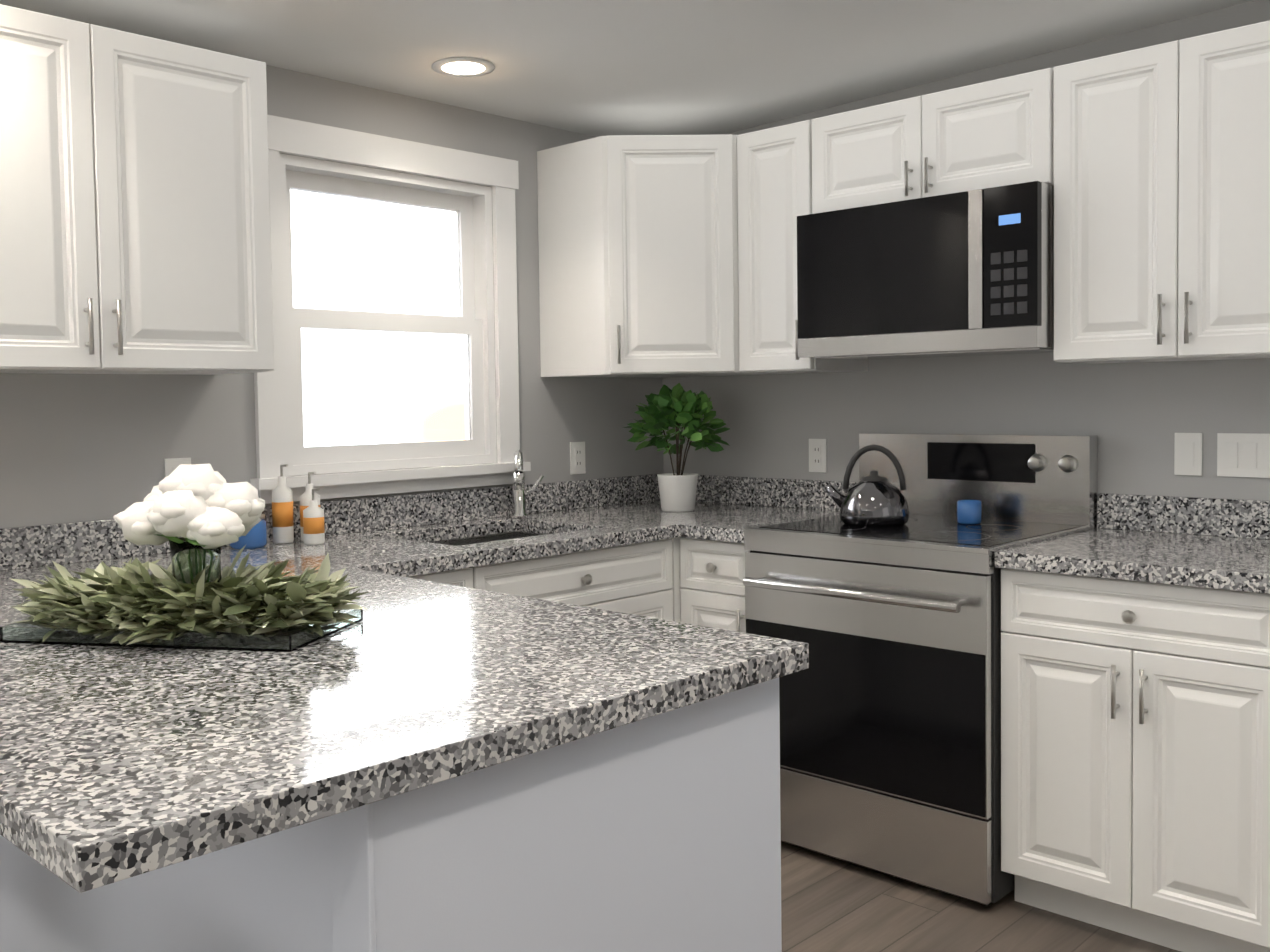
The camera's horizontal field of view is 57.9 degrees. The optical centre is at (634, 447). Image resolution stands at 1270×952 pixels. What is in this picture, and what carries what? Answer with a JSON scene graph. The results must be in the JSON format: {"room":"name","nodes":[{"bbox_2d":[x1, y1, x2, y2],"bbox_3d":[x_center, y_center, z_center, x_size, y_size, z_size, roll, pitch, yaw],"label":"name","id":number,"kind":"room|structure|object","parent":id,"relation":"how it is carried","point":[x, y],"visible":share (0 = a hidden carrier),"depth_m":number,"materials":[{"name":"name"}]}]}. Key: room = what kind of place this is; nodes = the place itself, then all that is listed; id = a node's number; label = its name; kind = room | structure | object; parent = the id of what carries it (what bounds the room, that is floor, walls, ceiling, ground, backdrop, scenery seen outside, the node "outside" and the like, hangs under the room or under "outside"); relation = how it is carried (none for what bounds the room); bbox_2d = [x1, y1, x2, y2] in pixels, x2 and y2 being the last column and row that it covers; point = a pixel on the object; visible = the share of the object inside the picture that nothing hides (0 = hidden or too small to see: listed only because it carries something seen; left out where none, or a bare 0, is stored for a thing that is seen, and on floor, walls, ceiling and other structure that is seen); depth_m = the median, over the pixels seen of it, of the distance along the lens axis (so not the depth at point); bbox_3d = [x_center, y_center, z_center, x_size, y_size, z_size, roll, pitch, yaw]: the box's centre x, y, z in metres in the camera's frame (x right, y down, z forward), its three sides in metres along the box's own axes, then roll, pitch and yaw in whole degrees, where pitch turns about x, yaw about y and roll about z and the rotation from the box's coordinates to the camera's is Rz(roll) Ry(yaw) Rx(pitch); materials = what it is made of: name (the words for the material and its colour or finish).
{"room":"kitchen","nodes":[
{"label":"kitchen","id":0,"kind":"room"},
{"bbox_2d":[0,65,663,527],"bbox_3d":[-1.992,0.036,2.353,0.150,2.380,6.236,1,3,44],"label":"wall","id":1,"kind":"structure","parent":0,"point":[84,447],"depth_m":3.20,"materials":[{"name":"grey paint"}]},
{"bbox_2d":[0,4,273,374],"bbox_3d":[-1.316,-0.565,2.676,0.358,0.775,0.860,1,3,44],"label":"upper cabinet","id":2,"kind":"object","parent":1,"relation":"attached to","point":[135,232],"visible":1,"depth_m":2.64,"materials":[{"name":"white wood"}]},
{"bbox_2d":[164,458,190,476],"bbox_3d":[-1.215,0.086,3.053,0.009,0.115,0.070,1,3,44],"label":"electrical outlet","id":3,"kind":"object","parent":1,"relation":"attached to","point":[171,465],"visible":0.12,"depth_m":3.04,"materials":[{"name":"white plastic"}]},
{"bbox_2d":[250,115,530,503],"bbox_3d":[-0.769,-0.404,3.575,0.180,1.087,0.995,1,3,44],"label":"window","id":4,"kind":"structure","parent":1,"relation":"in","point":[481,300],"depth_m":3.58,"materials":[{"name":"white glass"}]},
{"bbox_2d":[570,442,585,474],"bbox_3d":[-0.204,0.037,4.114,0.009,0.115,0.070,1,3,44],"label":"electrical outlet","id":5,"kind":"object","parent":1,"relation":"attached to","point":[577,457],"visible":1,"depth_m":4.11,"materials":[{"name":"white plastic"}]},
{"bbox_2d":[0,0,1254,136],"bbox_3d":[-0.535,-1.124,0.901,4.220,0.284,6.236,1,3,44],"label":"ceiling","id":6,"kind":"structure","parent":0,"point":[596,68],"depth_m":3.15,"materials":[{"name":"white paint"}]},
{"bbox_2d":[432,57,494,76],"bbox_3d":[-0.493,-1.092,3.294,0.180,0.009,0.180,1,3,44],"label":"recessed light","id":7,"kind":"object","parent":6,"relation":"in","point":[463,67],"visible":1,"depth_m":3.29,"materials":[{"name":"white plastic"}]},
{"bbox_2d":[662,0,1269,500],"bbox_3d":[1.337,-0.054,3.382,3.250,2.380,0.150,1,3,44],"label":"wall","id":8,"kind":"structure","parent":0,"point":[1136,416],"depth_m":3.44,"materials":[{"name":"grey paint"}]},
{"bbox_2d":[537,134,789,377],"bbox_3d":[0.109,-0.639,3.974,0.630,0.775,0.636,1,3,44],"label":"upper cabinet","id":9,"kind":"object","parent":8,"relation":"attached to","point":[638,252],"visible":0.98,"depth_m":3.74,"materials":[{"name":"white wood"}]},
{"bbox_2d":[737,120,867,372],"bbox_3d":[0.538,-0.636,3.758,0.290,0.775,0.358,1,3,44],"label":"upper cabinet","id":10,"kind":"object","parent":8,"relation":"attached to","point":[774,178],"visible":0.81,"depth_m":3.66,"materials":[{"name":"white wood"}]},
{"bbox_2d":[809,439,826,472],"bbox_3d":[0.629,0.027,3.950,0.070,0.115,0.009,1,3,44],"label":"electrical outlet","id":11,"kind":"object","parent":8,"relation":"attached to","point":[817,455],"visible":1,"depth_m":3.94,"materials":[{"name":"white plastic"}]},
{"bbox_2d":[812,68,1053,213],"bbox_3d":[0.918,-0.862,3.384,0.762,0.305,0.358,1,3,44],"label":"upper cabinet","id":12,"kind":"object","parent":8,"relation":"attached to","point":[992,133],"visible":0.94,"depth_m":3.24,"materials":[{"name":"white wood"}]},
{"bbox_2d":[797,181,1053,359],"bbox_3d":[0.906,-0.489,3.382,0.759,0.433,0.404,1,3,44],"label":"microwave","id":13,"kind":"object","parent":12,"relation":"attached to","point":[966,273],"visible":0.98,"depth_m":3.19,"materials":[{"name":"black glass"}]},
{"bbox_2d":[1053,20,1269,363],"bbox_3d":[1.428,-0.614,2.912,0.630,0.775,0.358,1,3,44],"label":"upper cabinet","id":14,"kind":"object","parent":8,"relation":"attached to","point":[1161,202],"visible":1,"depth_m":2.83,"materials":[{"name":"white wood"}]},
{"bbox_2d":[1174,433,1201,475],"bbox_3d":[1.503,0.018,3.116,0.070,0.115,0.010,1,3,44],"label":"light switch","id":15,"kind":"object","parent":8,"relation":"attached to","point":[1187,453],"visible":1,"depth_m":3.11,"materials":[{"name":"white plastic"}]},
{"bbox_2d":[1217,433,1269,477],"bbox_3d":[1.615,0.020,3.009,0.162,0.115,0.010,1,3,44],"label":"light switch","id":16,"kind":"object","parent":8,"relation":"attached to","point":[1243,454],"visible":1,"depth_m":3.02,"materials":[{"name":"white plastic"}]},
{"bbox_2d":[781,841,1180,951],"bbox_3d":[-0.500,1.312,1.002,4.220,0.100,6.236,1,3,44],"label":"floor","id":17,"kind":"structure","parent":0,"point":[830,904],"depth_m":2.83,"materials":[{"name":"brown wood"}]},
{"bbox_2d":[0,677,781,951],"bbox_3d":[-0.720,0.780,2.206,1.919,0.868,0.759,1,3,44],"label":"base cabinet","id":18,"kind":"object","parent":17,"relation":"on","point":[659,832],"visible":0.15,"depth_m":1.53,"materials":[{"name":"paint"}]},
{"bbox_2d":[0,561,808,892],"bbox_3d":[-0.573,0.337,1.847,1.290,0.040,1.103,1,3,44],"label":"countertop","id":19,"kind":"structure","parent":18,"relation":"on","point":[118,763],"depth_m":1.46,"materials":[{"name":"stone"}]},
{"bbox_2d":[0,464,368,651],"bbox_3d":[-0.764,0.172,1.953,0.584,0.285,0.496,1,3,44],"label":"centerpiece","id":20,"kind":"object","parent":19,"relation":"on","point":[190,597],"visible":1,"depth_m":1.88,"materials":[{"name":"green plant"}]},
{"bbox_2d":[408,539,672,620],"bbox_3d":[-0.491,0.729,3.358,0.662,0.868,1.160,1,3,44],"label":"base cabinet","id":21,"kind":"object","parent":17,"relation":"on","point":[635,579],"visible":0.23,"depth_m":3.31,"materials":[{"name":"white wood"}]},
{"bbox_2d":[0,473,755,604],"bbox_3d":[-0.653,0.323,3.177,0.660,0.320,2.918,1,3,44],"label":"countertop","id":22,"kind":"structure","parent":21,"relation":"on","point":[468,528],"depth_m":3.36,"materials":[{"name":"stone"}]},
{"bbox_2d":[229,513,267,548],"bbox_3d":[-1.051,0.217,3.114,0.099,0.106,0.097,1,3,44],"label":"jar","id":23,"kind":"object","parent":22,"relation":"on","point":[255,536],"visible":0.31,"depth_m":3.08,"materials":[{"name":"blue glass"}]},
{"bbox_2d":[272,464,293,543],"bbox_3d":[-0.983,0.155,3.198,0.059,0.220,0.057,1,3,44],"label":"soap bottle","id":24,"kind":"object","parent":22,"relation":"on","point":[282,513],"visible":1,"depth_m":3.18,"materials":[{"name":"white plastic"}]},
{"bbox_2d":[300,472,319,540],"bbox_3d":[-0.920,0.165,3.249,0.059,0.196,0.057,1,3,44],"label":"soap bottle","id":25,"kind":"object","parent":22,"relation":"on","point":[305,497],"visible":0.5,"depth_m":3.23,"materials":[{"name":"white plastic"}]},
{"bbox_2d":[303,488,324,544],"bbox_3d":[-0.886,0.188,3.163,0.059,0.156,0.057,1,3,44],"label":"soap bottle","id":26,"kind":"object","parent":22,"relation":"on","point":[313,524],"visible":1,"depth_m":3.14,"materials":[{"name":"white plastic"}]},
{"bbox_2d":[510,449,543,517],"bbox_3d":[-0.362,0.120,3.752,0.184,0.228,0.206,1,3,44],"label":"faucet","id":27,"kind":"object","parent":22,"relation":"on","point":[518,500],"visible":1,"depth_m":3.80,"materials":[{"name":"silver metal"}]},
{"bbox_2d":[622,383,729,511],"bbox_3d":[0.143,-0.003,3.950,0.350,0.442,0.340,1,3,44],"label":"potted plant","id":28,"kind":"object","parent":22,"relation":"on","point":[677,406],"visible":1,"depth_m":3.90,"materials":[{"name":"green plant"}]},
{"bbox_2d":[670,537,681,621],"bbox_3d":[0.122,0.693,4.025,0.628,0.868,0.650,1,3,44],"label":"cabinet filler","id":29,"kind":"object","parent":17,"relation":"on","point":[676,579],"depth_m":3.57,"materials":[{"name":"white wood"}]},
{"bbox_2d":[680,538,749,632],"bbox_3d":[0.451,0.702,3.702,0.290,0.868,0.662,1,3,44],"label":"base cabinet","id":30,"kind":"object","parent":17,"relation":"on","point":[712,586],"visible":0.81,"depth_m":3.48,"materials":[{"name":"white wood"}]},
{"bbox_2d":[680,477,857,543],"bbox_3d":[0.459,0.196,3.674,0.261,0.140,0.654,1,3,44],"label":"countertop","id":31,"kind":"structure","parent":30,"relation":"on","point":[722,510],"depth_m":3.94,"materials":[{"name":"stone"}]},
{"bbox_2d":[743,433,1097,905],"bbox_3d":[0.803,0.560,3.301,0.761,1.175,0.744,1,3,44],"label":"range","id":32,"kind":"object","parent":17,"relation":"on","point":[890,726],"visible":0.75,"depth_m":3.08,"materials":[{"name":"silver metal"}]},
{"bbox_2d":[825,444,909,526],"bbox_3d":[0.692,0.107,3.397,0.242,0.234,0.203,1,3,44],"label":"kettle","id":33,"kind":"object","parent":32,"relation":"on","point":[873,499],"visible":1,"depth_m":3.33,"materials":[{"name":"metal"}]},
{"bbox_2d":[957,500,981,523],"bbox_3d":[0.980,0.189,3.362,0.070,0.065,0.069,1,3,44],"label":"candle","id":34,"kind":"object","parent":32,"relation":"on","point":[969,511],"visible":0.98,"depth_m":3.33,"materials":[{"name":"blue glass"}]},
{"bbox_2d":[1001,568,1269,951],"bbox_3d":[1.346,0.725,2.850,0.645,0.868,0.662,1,3,44],"label":"base cabinet","id":35,"kind":"object","parent":17,"relation":"on","point":[1135,759],"visible":0.98,"depth_m":2.63,"materials":[{"name":"white wood"}]},
{"bbox_2d":[995,493,1269,593],"bbox_3d":[1.347,0.219,2.829,0.659,0.140,0.653,1,3,44],"label":"countertop","id":36,"kind":"structure","parent":35,"relation":"on","point":[1214,543],"depth_m":2.87,"materials":[{"name":"stone"}]},
{"label":"outside","id":37,"kind":"structure","parent":0,"visible":0},
{"bbox_2d":[290,190,464,446],"bbox_3d":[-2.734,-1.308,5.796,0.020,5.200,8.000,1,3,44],"label":"window glass","id":38,"kind":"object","parent":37,"point":[338,203],"depth_m":7.00,"materials":[{"name":"glass"}]}
]}

